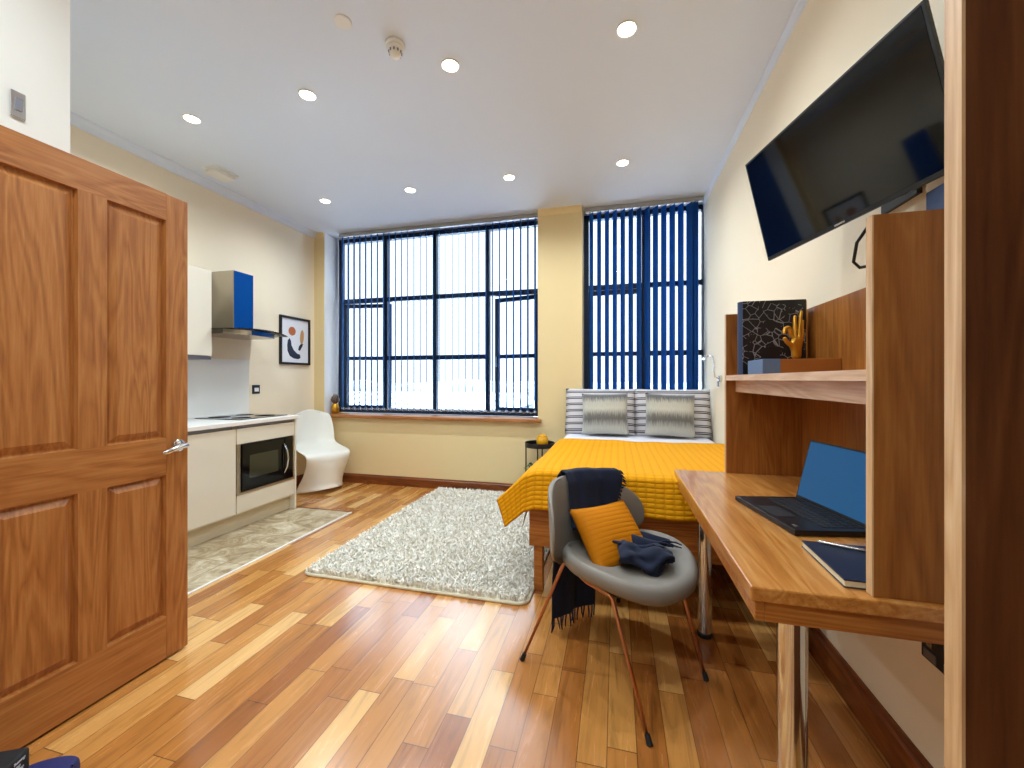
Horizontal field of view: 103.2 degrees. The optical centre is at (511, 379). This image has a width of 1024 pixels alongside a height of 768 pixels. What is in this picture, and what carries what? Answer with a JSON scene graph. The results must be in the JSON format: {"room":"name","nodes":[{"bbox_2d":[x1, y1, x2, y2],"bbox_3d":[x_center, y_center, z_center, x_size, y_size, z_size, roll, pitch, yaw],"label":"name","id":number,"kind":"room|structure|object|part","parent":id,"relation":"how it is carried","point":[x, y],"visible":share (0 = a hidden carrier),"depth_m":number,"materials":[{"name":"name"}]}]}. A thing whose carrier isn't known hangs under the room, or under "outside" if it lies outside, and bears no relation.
{"room":"studio apartment","nodes":[
{"label":"studio apartment","id":0,"kind":"room"},
{"bbox_2d":[0,0,69,152],"bbox_3d":[-2.757,-0.280,0.360,1.680,2.940,2.730,0,0,14],"label":"wall","id":1,"kind":"structure","parent":0,"point":[34,34],"depth_m":1.39,"materials":[{"name":"white paint"}]},
{"bbox_2d":[10,88,25,120],"bbox_3d":[-1.633,-0.909,1.342,0.013,0.088,0.036,0,0,14],"label":"light switch","id":2,"kind":"object","parent":1,"relation":"attached to","point":[17,100],"visible":1,"depth_m":1.34,"materials":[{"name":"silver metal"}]},
{"bbox_2d":[0,125,188,751],"bbox_3d":[-1.532,0.194,1.468,0.114,1.972,0.707,0,0,14],"label":"door","id":3,"kind":"structure","parent":1,"relation":"in","point":[94,444],"depth_m":1.46,"materials":[{"name":"brown wood"}]},
{"bbox_3d":[-1.585,-0.215,1.342,0.035,0.925,0.214,0,0,14],"label":"panel","id":4,"kind":"part","parent":3,"relation":"part of","materials":[{"name":"brown wood"}]},
{"bbox_3d":[-1.585,0.703,1.342,0.035,0.599,0.214,0,0,14],"label":"panel","id":5,"kind":"part","parent":3,"relation":"part of","materials":[{"name":"brown wood"}]},
{"bbox_3d":[-1.552,-0.735,1.484,0.044,0.114,0.505,0,0,14],"label":"rail","id":6,"kind":"part","parent":3,"relation":"part of","materials":[{"name":"brown wood"}]},
{"bbox_3d":[-1.552,0.325,1.484,0.044,0.156,0.505,0,0,14],"label":"rail","id":7,"kind":"part","parent":3,"relation":"part of","materials":[{"name":"brown wood"}]},
{"bbox_3d":[-1.552,1.091,1.484,0.044,0.178,0.505,0,0,14],"label":"rail","id":8,"kind":"part","parent":3,"relation":"part of","materials":[{"name":"brown wood"}]},
{"bbox_3d":[-1.512,-0.215,1.628,0.035,0.925,0.206,0,0,14],"label":"panel","id":9,"kind":"part","parent":3,"relation":"part of","materials":[{"name":"brown wood"}]},
{"bbox_3d":[-1.512,0.703,1.628,0.035,0.599,0.206,0,0,14],"label":"panel","id":10,"kind":"part","parent":3,"relation":"part of","materials":[{"name":"brown wood"}]},
{"bbox_3d":[-1.436,0.285,1.730,0.059,0.052,0.118,0,0,14],"label":"handle","id":11,"kind":"part","parent":3,"relation":"part of","materials":[{"name":"silver metal"}]},
{"bbox_2d":[188,512,351,594],"bbox_3d":[-1.704,1.185,2.602,0.017,0.009,2.135,0,0,14],"label":"trim","id":12,"kind":"structure","parent":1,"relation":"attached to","point":[289,543],"depth_m":2.69,"materials":[{"name":"white"}]},
{"bbox_2d":[70,125,313,475],"bbox_3d":[-2.800,-0.280,3.375,0.100,2.940,3.090,0,0,14],"label":"wall","id":13,"kind":"structure","parent":0,"point":[224,234],"depth_m":4.08,"materials":[{"name":"beige paint"}]},
{"bbox_2d":[70,111,316,238],"bbox_3d":[-2.723,-1.720,3.356,0.060,0.060,3.090,0,0,14],"label":"trim","id":14,"kind":"structure","parent":13,"relation":"attached to","point":[77,121],"depth_m":3.30,"materials":[{"name":"white paint"}]},
{"bbox_2d":[188,265,211,359],"bbox_3d":[-2.662,-0.525,3.061,0.317,0.720,0.570,0,0,14],"label":"upper cabinet","id":15,"kind":"object","parent":13,"relation":"attached to","point":[199,279],"visible":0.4,"depth_m":3.20,"materials":[{"name":"beige"}]},
{"bbox_2d":[188,358,248,417],"bbox_3d":[-2.856,0.064,2.930,0.011,0.518,2.180,0,0,14],"label":"backsplash","id":16,"kind":"structure","parent":13,"relation":"attached to","point":[216,386],"depth_m":3.67,"materials":[{"name":"white glass"}]},
{"bbox_2d":[212,270,287,339],"bbox_3d":[-2.413,-0.674,3.632,0.518,0.572,0.681,0,0,14],"label":"hood","id":17,"kind":"object","parent":13,"relation":"attached to","point":[232,290],"visible":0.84,"depth_m":3.58,"materials":[{"name":"silver metal"}]},
{"bbox_2d":[252,385,259,393],"bbox_3d":[-2.564,0.094,4.068,0.014,0.088,0.086,0,0,14],"label":"wall socket","id":18,"kind":"object","parent":13,"relation":"attached to","point":[255,388],"visible":1,"depth_m":4.06,"materials":[{"name":"silver"}]},
{"bbox_2d":[279,314,309,364],"bbox_3d":[-2.432,-0.438,4.558,0.024,0.531,0.440,0,0,14],"label":"framed picture","id":19,"kind":"object","parent":13,"relation":"attached to","point":[294,349],"visible":1,"depth_m":4.55,"materials":[{"name":"white paper"}]},
{"bbox_2d":[296,474,303,485],"bbox_3d":[-2.476,1.137,4.397,0.020,0.105,0.950,0,0,14],"label":"baseboard","id":20,"kind":"structure","parent":13,"relation":"attached to","point":[299,477],"depth_m":4.61,"materials":[{"name":"brown wood"}]},
{"bbox_2d":[70,0,797,239],"bbox_3d":[-0.941,-1.800,1.686,4.540,0.100,6.200,0,0,14],"label":"ceiling","id":21,"kind":"structure","parent":0,"point":[548,95],"depth_m":2.51,"materials":[{"name":"white paint"}]},
{"bbox_2d":[182,114,200,123],"bbox_3d":[-2.142,-1.745,2.716,0.100,0.008,0.100,0,0,14],"label":"recessed light","id":22,"kind":"object","parent":21,"relation":"in","point":[190,118],"visible":1,"depth_m":2.71,"materials":[{"name":"white plastic"}]},
{"bbox_2d":[202,165,238,181],"bbox_3d":[-2.449,-1.728,3.415,0.160,0.045,0.200,0,0,14],"label":"alarm box","id":23,"kind":"object","parent":21,"relation":"attached to","point":[216,171],"visible":1,"depth_m":3.37,"materials":[{"name":"white plastic"}]},
{"bbox_2d":[298,89,315,100],"bbox_3d":[-1.255,-1.745,2.489,0.100,0.008,0.100,0,0,14],"label":"recessed light","id":24,"kind":"object","parent":21,"relation":"in","point":[305,94],"visible":1,"depth_m":2.48,"materials":[{"name":"beige"}]},
{"bbox_2d":[320,198,330,203],"bbox_3d":[-1.823,-1.745,3.961,0.100,0.008,0.100,0,0,14],"label":"recessed light","id":25,"kind":"object","parent":21,"relation":"in","point":[322,200],"visible":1,"depth_m":3.96,"materials":[{"name":"beige"}]},
{"bbox_2d":[334,14,351,29],"bbox_3d":[-0.825,-1.746,1.982,0.084,0.008,0.084,0,0,14],"label":"cover plate","id":26,"kind":"object","parent":21,"relation":"attached to","point":[342,21],"visible":1,"depth_m":1.97,"materials":[{"name":"white plastic"}]},
{"bbox_2d":[385,36,404,59],"bbox_3d":[-0.609,-1.715,2.117,0.100,0.070,0.100,0,0,14],"label":"smoke detector","id":27,"kind":"object","parent":21,"relation":"attached to","point":[395,46],"visible":1,"depth_m":2.09,"materials":[{"name":"white plastic"}]},
{"bbox_2d":[405,187,415,192],"bbox_3d":[-0.936,-1.745,3.734,0.100,0.008,0.100,0,0,14],"label":"recessed light","id":28,"kind":"object","parent":21,"relation":"in","point":[408,189],"visible":1,"depth_m":3.73,"materials":[{"name":"beige"}]},
{"bbox_2d":[441,58,458,72],"bbox_3d":[-0.343,-1.745,2.256,0.100,0.008,0.100,0,0,14],"label":"recessed light","id":29,"kind":"object","parent":21,"relation":"in","point":[450,65],"visible":1,"depth_m":2.25,"materials":[{"name":"beige"}]},
{"bbox_2d":[503,174,514,180],"bbox_3d":[-0.024,-1.745,3.501,0.100,0.008,0.100,0,0,14],"label":"recessed light","id":30,"kind":"object","parent":21,"relation":"in","point":[508,177],"visible":1,"depth_m":3.49,"materials":[{"name":"beige"}]},
{"bbox_2d":[616,159,628,166],"bbox_3d":[0.890,-1.745,3.266,0.100,0.008,0.100,0,0,14],"label":"recessed light","id":31,"kind":"object","parent":21,"relation":"in","point":[623,162],"visible":1,"depth_m":3.26,"materials":[{"name":"beige"}]},
{"bbox_2d":[616,20,636,37],"bbox_3d":[0.572,-1.745,2.021,0.100,0.008,0.100,0,0,14],"label":"recessed light","id":32,"kind":"object","parent":21,"relation":"in","point":[626,29],"visible":1,"depth_m":2.02,"materials":[{"name":"beige"}]},
{"bbox_2d":[314,208,583,483],"bbox_3d":[-0.267,-0.280,4.518,4.440,2.940,0.380,0,0,14],"label":"wall","id":33,"kind":"structure","parent":0,"point":[480,451],"depth_m":4.29,"materials":[{"name":"beige paint"}]},
{"bbox_2d":[314,232,323,238],"bbox_3d":[-2.303,-1.720,4.831,0.140,0.060,0.024,0,0,14],"label":"trim","id":34,"kind":"structure","parent":33,"relation":"attached to","point":[319,234],"depth_m":4.82,"materials":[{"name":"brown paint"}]},
{"bbox_2d":[324,233,338,412],"bbox_3d":[-2.198,-0.675,4.947,0.006,2.150,0.246,0,0,14],"label":"trim","id":35,"kind":"structure","parent":33,"relation":"attached to","point":[331,260],"depth_m":4.92,"materials":[{"name":"white paint"}]},
{"bbox_2d":[342,473,512,491],"bbox_3d":[-0.249,1.137,4.306,4.300,0.105,0.020,0,0,14],"label":"baseboard","id":36,"kind":"structure","parent":33,"relation":"attached to","point":[433,483],"depth_m":4.49,"materials":[{"name":"brown wood"}]},
{"bbox_2d":[329,412,541,422],"bbox_3d":[-0.950,0.420,4.597,2.638,0.036,0.305,0,0,14],"label":"window sill","id":37,"kind":"structure","parent":33,"relation":"attached to","point":[521,419],"depth_m":4.47,"materials":[{"name":"brown wood"}]},
{"bbox_2d":[331,394,339,412],"bbox_3d":[-2.133,0.285,4.903,0.103,0.234,0.105,0,0,14],"label":"ornament","id":38,"kind":"object","parent":37,"relation":"on","point":[335,399],"visible":1,"depth_m":4.87,"materials":[{"name":"gold metal"}]},
{"bbox_2d":[339,221,537,416],"bbox_3d":[-0.897,-0.672,4.840,2.580,2.145,0.192,0,0,14],"label":"window","id":39,"kind":"structure","parent":33,"relation":"in","point":[459,231],"depth_m":4.75,"materials":[{"name":"blue metal"}]},
{"bbox_2d":[339,213,537,413],"bbox_3d":[-0.890,-0.696,4.564,2.420,2.099,0.082,0,0,14],"label":"vertical blind","id":40,"kind":"object","parent":39,"relation":"attached to","point":[527,217],"visible":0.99,"depth_m":4.63,"materials":[{"name":"blue"}]},
{"bbox_2d":[337,238,338,375],"bbox_3d":[-2.083,-0.865,4.859,0.028,1.670,0.005,0,0,14],"label":"blind cord","id":41,"kind":"object","parent":40,"relation":"hanging from","point":[338,238],"visible":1,"depth_m":4.86,"materials":[{"name":"grey plastic"}]},
{"bbox_3d":[-0.898,0.342,4.535,2.341,0.023,0.003,0,0,14],"label":"chain","id":42,"kind":"part","parent":40,"relation":"part of","materials":[{"name":"grey"}]},
{"bbox_2d":[537,205,581,215],"bbox_3d":[0.482,-1.720,4.117,0.450,0.060,0.024,0,0,14],"label":"trim","id":43,"kind":"structure","parent":33,"relation":"attached to","point":[575,208],"depth_m":4.12,"materials":[{"name":"beige paint"}]},
{"bbox_2d":[584,204,702,389],"bbox_3d":[1.340,-0.672,4.204,1.170,2.145,0.070,0,0,14],"label":"window","id":44,"kind":"structure","parent":33,"relation":"in","point":[700,207],"depth_m":4.19,"materials":[{"name":"blue metal"}]},
{"bbox_2d":[584,196,703,389],"bbox_3d":[1.280,-0.696,4.008,1.120,2.099,0.079,0,0,14],"label":"vertical blind","id":45,"kind":"object","parent":44,"relation":"attached to","point":[692,202],"visible":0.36,"depth_m":3.99,"materials":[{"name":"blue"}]},
{"bbox_2d":[21,482,891,767],"bbox_3d":[-0.941,1.237,1.686,4.540,0.106,6.200,0,0,14],"label":"floor","id":46,"kind":"structure","parent":0,"point":[280,666],"depth_m":1.60,"materials":[{"name":"brown wood"}]},
{"bbox_2d":[0,747,79,767],"bbox_3d":[-1.421,1.120,1.084,0.365,0.140,0.195,0,0,-23],"label":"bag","id":47,"kind":"object","parent":46,"relation":"on","point":[16,758],"visible":1,"depth_m":1.16,"materials":[{"name":"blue fabric"}]},
{"bbox_2d":[188,426,235,531],"bbox_3d":[-2.525,0.709,2.949,0.625,0.703,0.598,0,0,14],"label":"base cabinet","id":48,"kind":"object","parent":46,"relation":"on","point":[211,452],"visible":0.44,"depth_m":2.96,"materials":[{"name":"beige"}]},
{"bbox_2d":[188,414,298,431],"bbox_3d":[-2.548,0.340,2.813,0.663,0.031,2.115,0,0,14],"label":"countertop","id":49,"kind":"structure","parent":48,"relation":"on","point":[194,424],"depth_m":3.17,"materials":[{"name":"white"}]},
{"bbox_2d":[195,413,286,419],"bbox_3d":[-2.355,0.320,3.561,0.470,0.006,0.490,0,0,14],"label":"cooktop","id":50,"kind":"object","parent":49,"relation":"in","point":[247,415],"visible":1,"depth_m":3.53,"materials":[{"name":"black glass"}]},
{"bbox_2d":[188,497,288,547],"bbox_3d":[-2.328,1.116,2.738,0.020,0.136,2.090,0,0,14],"label":"plinth","id":51,"kind":"object","parent":46,"relation":"on","point":[197,536],"visible":0.33,"depth_m":3.22,"materials":[{"name":"beige"}]},
{"bbox_2d":[234,419,295,515],"bbox_3d":[-2.376,0.773,3.537,0.637,0.833,0.611,0,0,14],"label":"housing","id":52,"kind":"object","parent":46,"relation":"on","point":[257,497],"visible":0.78,"depth_m":3.42,"materials":[{"name":"beige"}]},
{"bbox_3d":[-2.082,0.706,3.451,0.024,0.400,0.584,0,0,14],"label":"microwave trim","id":53,"kind":"part","parent":52,"relation":"part of","materials":[{"name":"silver metal"}]},
{"bbox_2d":[241,436,292,491],"bbox_3d":[-2.258,0.698,3.506,0.486,0.375,0.520,0,0,14],"label":"microwave","id":54,"kind":"object","parent":52,"relation":"in","point":[264,462],"visible":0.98,"depth_m":3.42,"materials":[{"name":"black plastic"}]},
{"bbox_3d":[-2.005,0.695,3.604,0.050,0.267,0.017,0,0,-14],"label":"handle","id":55,"kind":"part","parent":54,"relation":"part of","materials":[{"name":"silver metal"}]},
{"bbox_3d":[-2.020,0.698,3.663,0.022,0.371,0.098,0,0,14],"label":"control panel","id":56,"kind":"part","parent":54,"relation":"part of","materials":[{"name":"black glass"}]},
{"bbox_3d":[-2.304,0.774,3.823,0.635,0.832,0.020,0,0,14],"label":"panel","id":57,"kind":"part","parent":52,"relation":"part of","materials":[{"name":"beige"}]},
{"bbox_2d":[295,409,349,493],"bbox_3d":[-2.097,0.757,4.420,0.490,0.854,0.510,0,0,39],"label":"chair","id":58,"kind":"object","parent":46,"relation":"on","point":[326,458],"visible":0.96,"depth_m":4.38,"materials":[{"name":"white plastic"}]},
{"bbox_2d":[296,506,352,512],"bbox_3d":[-1.736,1.185,3.719,0.632,0.009,0.013,0,0,14],"label":"trim","id":59,"kind":"structure","parent":46,"relation":"on","point":[296,506],"depth_m":3.70,"materials":[{"name":"brown wood"}]},
{"bbox_2d":[305,487,549,605],"bbox_3d":[-0.360,1.166,3.261,1.434,0.052,1.990,0,0,14],"label":"shag rug","id":60,"kind":"object","parent":46,"relation":"on","point":[448,541],"visible":0.77,"depth_m":2.70,"materials":[{"name":"beige carpet"}]},
{"bbox_2d":[525,440,554,471],"bbox_3d":[0.273,0.893,3.987,0.290,0.567,0.290,0,0,14],"label":"side table","id":61,"kind":"object","parent":46,"relation":"on","point":[532,444],"visible":0.44,"depth_m":3.90,"materials":[{"name":"black plastic"}]},
{"bbox_3d":[0.137,0.913,3.974,0.013,0.527,0.013,0,0,-8],"label":"leg","id":62,"kind":"part","parent":61,"relation":"part of","materials":[{"name":"black plastic"}]},
{"bbox_2d":[525,440,554,448],"bbox_3d":[0.273,0.632,3.987,0.290,0.045,0.290,0,0,14],"label":"tray","id":63,"kind":"object","parent":61,"relation":"on","point":[532,444],"depth_m":3.88,"materials":[{"name":"black plastic"}]},
{"bbox_2d":[536,434,547,443],"bbox_3d":[0.294,0.584,3.950,0.116,0.124,0.111,0,0,14],"label":"pot","id":64,"kind":"object","parent":61,"relation":"on","point":[541,439],"visible":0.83,"depth_m":3.91,"materials":[{"name":"orange"}]},
{"bbox_2d":[520,475,708,746],"bbox_3d":[0.483,0.827,1.753,0.716,0.736,0.620,0,0,-42],"label":"lounge chair","id":65,"kind":"object","parent":46,"relation":"on","point":[677,580],"visible":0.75,"depth_m":1.64,"materials":[{"name":"grey fabric"}]},
{"bbox_3d":[0.192,0.981,1.724,0.296,0.402,0.053,0,0,9],"label":"leg","id":66,"kind":"part","parent":65,"relation":"part of","materials":[{"name":"orange metal"}]},
{"bbox_3d":[0.340,0.648,1.886,0.604,0.377,0.227,0,0,-37],"label":"backrest","id":67,"kind":"part","parent":65,"relation":"part of","materials":[{"name":"grey fabric"}]},
{"bbox_2d":[568,500,642,566],"bbox_3d":[0.448,0.698,1.829,0.332,0.228,0.214,0,0,-28],"label":"cushion","id":68,"kind":"object","parent":65,"relation":"on","point":[598,526],"visible":0.77,"depth_m":1.78,"materials":[{"name":"orange fabric"}]},
{"bbox_3d":[0.339,0.977,1.531,0.321,0.411,0.350,0,0,14],"label":"leg","id":69,"kind":"part","parent":65,"relation":"part of","materials":[{"name":"orange metal"}]},
{"bbox_2d":[551,467,681,632],"bbox_3d":[0.470,0.822,1.847,0.332,0.776,0.563,0,0,-44],"label":"throw blanket","id":70,"kind":"object","parent":65,"relation":"on","point":[588,487],"visible":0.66,"depth_m":1.95,"materials":[{"name":"blue fabric"}]},
{"bbox_3d":[0.494,0.775,1.731,0.562,0.125,0.564,0,0,14],"label":"seat","id":71,"kind":"part","parent":65,"relation":"part of","materials":[{"name":"grey fabric"}]},
{"bbox_3d":[0.717,0.989,1.751,0.027,0.385,0.308,0,0,-23],"label":"leg","id":72,"kind":"part","parent":65,"relation":"part of","materials":[{"name":"orange metal"}]},
{"bbox_2d":[522,434,722,590],"bbox_3d":[0.930,0.854,3.027,1.330,0.672,1.844,0,0,14],"label":"double bed","id":73,"kind":"object","parent":46,"relation":"on","point":[686,533],"visible":0.16,"depth_m":2.28,"materials":[{"name":"brown wood"}]},
{"bbox_3d":[0.154,1.062,2.314,0.050,0.256,0.050,0,0,14],"label":"leg","id":74,"kind":"part","parent":73,"relation":"part of","materials":[{"name":"brown wood"}]},
{"bbox_2d":[565,389,635,435],"bbox_3d":[0.846,0.305,3.897,0.668,0.439,0.198,0,0,14],"label":"striped pillow","id":75,"kind":"object","parent":73,"relation":"on","point":[574,403],"visible":0.43,"depth_m":3.88,"materials":[{"name":"fabric"}]},
{"bbox_2d":[582,393,628,434],"bbox_3d":[0.856,0.312,3.745,0.428,0.380,0.160,0,0,14],"label":"cushion","id":76,"kind":"object","parent":73,"relation":"on","point":[602,413],"visible":1,"depth_m":3.69,"materials":[{"name":"grey fabric"}]},
{"bbox_2d":[497,438,724,526],"bbox_3d":[0.774,0.655,2.706,1.473,0.329,1.295,0,0,14],"label":"bedspread","id":77,"kind":"object","parent":73,"relation":"on","point":[648,468],"visible":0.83,"depth_m":2.30,"materials":[{"name":"yellow fabric"}]},
{"bbox_3d":[0.950,0.820,3.024,1.290,0.230,1.840,0,0,14],"label":"bed frame","id":78,"kind":"part","parent":73,"relation":"part of","materials":[{"name":"brown wood"}]},
{"bbox_3d":[0.953,0.639,3.027,1.275,0.242,1.823,0,0,14],"label":"mattress","id":79,"kind":"part","parent":73,"relation":"part of","materials":[{"name":"white fabric"}]},
{"bbox_2d":[645,393,694,437],"bbox_3d":[1.400,0.311,3.605,0.431,0.387,0.160,0,0,14],"label":"cushion","id":80,"kind":"object","parent":73,"relation":"on","point":[670,415],"visible":1,"depth_m":3.56,"materials":[{"name":"grey fabric"}]},
{"bbox_2d":[634,389,712,438],"bbox_3d":[1.470,0.305,3.737,0.668,0.439,0.198,0,0,14],"label":"striped pillow","id":81,"kind":"object","parent":73,"relation":"on","point":[702,416],"visible":0.46,"depth_m":3.69,"materials":[{"name":"fabric"}]},
{"bbox_2d":[674,470,943,767],"bbox_3d":[0.925,0.815,1.363,0.560,0.750,1.170,0,0,14],"label":"desk","id":82,"kind":"object","parent":46,"relation":"on","point":[780,583],"visible":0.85,"depth_m":0.91,"materials":[{"name":"brown wood"}]},
{"bbox_3d":[0.897,0.825,1.891,0.060,0.706,0.060,0,0,14],"label":"leg","id":83,"kind":"part","parent":82,"relation":"part of","materials":[{"name":"silver metal"}]},
{"bbox_3d":[0.632,0.825,0.917,0.060,0.706,0.060,0,0,14],"label":"leg","id":84,"kind":"part","parent":82,"relation":"part of","materials":[{"name":"silver metal"}]},
{"bbox_2d":[735,440,865,536],"bbox_3d":[0.942,0.328,1.306,0.272,0.222,0.345,0,0,3],"label":"laptop","id":85,"kind":"object","parent":82,"relation":"on","point":[830,499],"visible":0.96,"depth_m":1.29,"materials":[{"name":"black plastic"}]},
{"bbox_3d":[1.048,0.322,1.299,0.059,0.210,0.345,0,0,3],"label":"screen lid","id":86,"kind":"part","parent":85,"relation":"part of","materials":[{"name":"blue plastic"}]},
{"bbox_2d":[802,540,865,589],"bbox_3d":[0.807,0.430,0.944,0.159,0.017,0.223,0,0,14],"label":"notebook","id":87,"kind":"object","parent":82,"relation":"on","point":[847,566],"visible":0.52,"depth_m":0.94,"materials":[{"name":"blue paper"}]},
{"bbox_2d":[817,540,865,551],"bbox_3d":[0.840,0.417,1.011,0.129,0.008,0.008,0,0,38],"label":"pen","id":88,"kind":"object","parent":87,"relation":"on","point":[819,541],"visible":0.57,"depth_m":1.02,"materials":[{"name":"silver metal"}]},
{"bbox_2d":[725,209,943,603],"bbox_3d":[1.035,0.052,1.341,0.334,0.774,1.154,0,0,14],"label":"hutch","id":89,"kind":"object","parent":82,"relation":"on","point":[885,402],"visible":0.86,"depth_m":0.82,"materials":[{"name":"brown wood"}]},
{"bbox_3d":[1.177,0.065,1.889,0.331,0.749,0.020,0,0,14],"label":"panel","id":90,"kind":"part","parent":89,"relation":"part of","materials":[{"name":"brown wood"}]},
{"bbox_2d":[737,299,806,374],"bbox_3d":[1.145,-0.185,1.798,0.265,0.325,0.054,0,0,12],"label":"book","id":91,"kind":"object","parent":89,"relation":"on","point":[760,324],"visible":0.77,"depth_m":1.78,"materials":[{"name":"black paper"}]},
{"bbox_2d":[748,358,840,373],"bbox_3d":[1.128,-0.052,1.640,0.264,0.060,0.184,0,0,14],"label":"book","id":92,"kind":"object","parent":89,"relation":"on","point":[761,366],"visible":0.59,"depth_m":1.56,"materials":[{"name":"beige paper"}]},
{"bbox_2d":[783,310,804,358],"bbox_3d":[1.133,-0.182,1.632,0.102,0.195,0.034,0,0,-3],"label":"sculpture","id":93,"kind":"object","parent":92,"relation":"on","point":[797,333],"visible":1,"depth_m":1.62,"materials":[{"name":"gold metal"}]},
{"bbox_3d":[0.923,0.029,1.369,0.018,0.052,1.111,0,0,14],"label":"shelf rail","id":94,"kind":"part","parent":89,"relation":"part of","materials":[{"name":"brown wood"}]},
{"bbox_3d":[1.187,0.062,1.302,0.018,0.751,1.111,0,0,14],"label":"panel","id":95,"kind":"part","parent":89,"relation":"part of","materials":[{"name":"brown wood"}]},
{"bbox_3d":[0.896,0.052,0.791,0.331,0.774,0.020,0,0,14],"label":"panel","id":96,"kind":"part","parent":89,"relation":"part of","materials":[{"name":"brown wood"}]},
{"bbox_2d":[944,0,1023,767],"bbox_3d":[0.569,0.115,-0.073,0.502,2.150,0.861,0,0,14],"label":"door frame","id":97,"kind":"structure","parent":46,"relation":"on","point":[984,39],"depth_m":0.38,"materials":[{"name":"brown wood"}]},
{"bbox_2d":[703,0,943,767],"bbox_3d":[1.210,-0.280,1.135,0.100,2.940,6.200,0,0,14],"label":"wall","id":98,"kind":"structure","parent":0,"point":[828,37],"depth_m":1.77,"materials":[{"name":"beige paint"}]},
{"bbox_2d":[702,355,721,386],"bbox_3d":[1.698,-0.079,3.443,0.067,0.269,0.266,0,0,2],"label":"reading lamp","id":99,"kind":"object","parent":98,"relation":"attached to","point":[719,377],"visible":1,"depth_m":3.34,"materials":[{"name":"silver metal"}]},
{"bbox_2d":[701,0,807,205],"bbox_3d":[1.129,-1.732,1.079,0.027,0.036,6.050,0,0,14],"label":"trim","id":100,"kind":"structure","parent":98,"relation":"attached to","point":[800,5],"depth_m":2.37,"materials":[{"name":"white paint"}]},
{"bbox_2d":[745,0,943,260],"bbox_3d":[1.084,-0.698,1.315,0.230,0.422,0.717,0,0,-2],"label":"television","id":101,"kind":"object","parent":98,"relation":"attached to","point":[872,140],"visible":0.88,"depth_m":1.18,"materials":[{"name":"black plastic"}]},
{"bbox_2d":[808,627,932,767],"bbox_3d":[1.104,1.124,0.966,0.020,0.131,5.820,0,0,14],"label":"baseboard","id":102,"kind":"structure","parent":98,"relation":"attached to","point":[897,748],"depth_m":1.38,"materials":[{"name":"brown wood"}]},
{"bbox_2d":[922,642,943,673],"bbox_3d":[1.134,0.735,1.071,0.014,0.074,0.147,0,0,14],"label":"wall socket","id":103,"kind":"object","parent":98,"relation":"attached to","point":[934,653],"visible":0.3,"depth_m":1.09,"materials":[{"name":"black plastic"}]},
{"bbox_2d":[923,646,935,665],"bbox_3d":[1.141,0.753,1.109,0.003,0.023,0.045,0,0,14],"label":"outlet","id":104,"kind":"object","parent":103,"relation":"attached to","point":[930,654],"depth_m":1.11,"materials":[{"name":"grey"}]},
{"bbox_2d":[926,183,943,209],"bbox_3d":[1.098,-0.450,0.996,0.048,0.091,0.165,0,0,14],"label":"media box","id":105,"kind":"object","parent":98,"relation":"attached to","point":[934,198],"visible":0.12,"depth_m":1.04,"materials":[{"name":"blue plastic"}]},
{"label":"outside","id":106,"kind":"structure","parent":0,"visible":0},
{"bbox_3d":[16.874,5.690,65.873,120.000,0.200,124.000,0,0,14],"label":"ground","id":107,"kind":"structure","parent":106,"visible":0},
{"bbox_2d":[349,386,369,390],"bbox_3d":[-25.290,3.237,66.316,4.113,4.706,3.377,0,0,14],"label":"tree","id":108,"kind":"object","parent":107,"relation":"on","point":[356,387],"visible":0.2,"depth_m":65.49,"materials":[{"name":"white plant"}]},
{"bbox_2d":[361,384,376,390],"bbox_3d":[-27.167,3.209,76.087,4.235,4.762,3.143,0,0,14],"label":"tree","id":109,"kind":"object","parent":107,"relation":"on","point":[374,388],"visible":0.16,"depth_m":75.38,"materials":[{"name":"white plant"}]},
{"bbox_2d":[397,382,419,391],"bbox_3d":[-16.302,2.968,64.090,4.099,5.245,2.974,0,0,14],"label":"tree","id":110,"kind":"object","parent":107,"relation":"on","point":[412,387],"visible":0.4,"depth_m":62.95,"materials":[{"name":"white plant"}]},
{"bbox_2d":[348,391,533,416],"bbox_3d":[-10.395,3.451,48.078,24.400,4.277,12.610,0,0,14],"label":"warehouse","id":111,"kind":"structure","parent":107,"relation":"on","point":[413,397],"depth_m":44.06,"materials":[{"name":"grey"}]},
{"bbox_2d":[494,386,516,391],"bbox_3d":[-1.083,3.257,69.446,4.030,4.665,3.179,0,0,0],"label":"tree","id":112,"kind":"object","parent":107,"relation":"on","point":[502,388],"visible":0.21,"depth_m":68.61,"materials":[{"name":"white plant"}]},
{"bbox_2d":[512,390,533,399],"bbox_3d":[1.165,3.462,59.609,3.829,4.255,3.349,0,0,44],"label":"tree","id":113,"kind":"object","parent":107,"relation":"on","point":[522,391],"visible":0.13,"depth_m":58.99,"materials":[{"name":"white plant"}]},
{"bbox_2d":[601,381,619,388],"bbox_3d":[15.660,2.889,65.232,4.430,5.402,3.202,0,0,14],"label":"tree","id":114,"kind":"object","parent":107,"relation":"on","point":[611,382],"visible":0.18,"depth_m":64.17,"materials":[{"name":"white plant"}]},
{"bbox_3d":[1.196,-0.383,1.317,0.016,0.085,0.145,0,0,14],"label":"wall socket","id":115,"kind":"object","parent":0,"visible":0},
{"bbox_2d":[852,227,865,268],"bbox_3d":[1.146,-0.437,1.329,0.055,0.132,0.100,0,0,41],"label":"power cable","id":116,"kind":"object","parent":115,"relation":"attached to","point":[857,265],"visible":0.7,"depth_m":1.34,"materials":[{"name":"black plastic"}]},
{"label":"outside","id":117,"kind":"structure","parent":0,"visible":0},
{"bbox_2d":[349,379,700,395],"bbox_3d":[27.916,2.568,108.981,180.000,6.043,25.000,0,0,14],"label":"hills","id":118,"kind":"structure","parent":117,"point":[444,386],"depth_m":118.47,"materials":[{"name":"white"}]}
]}

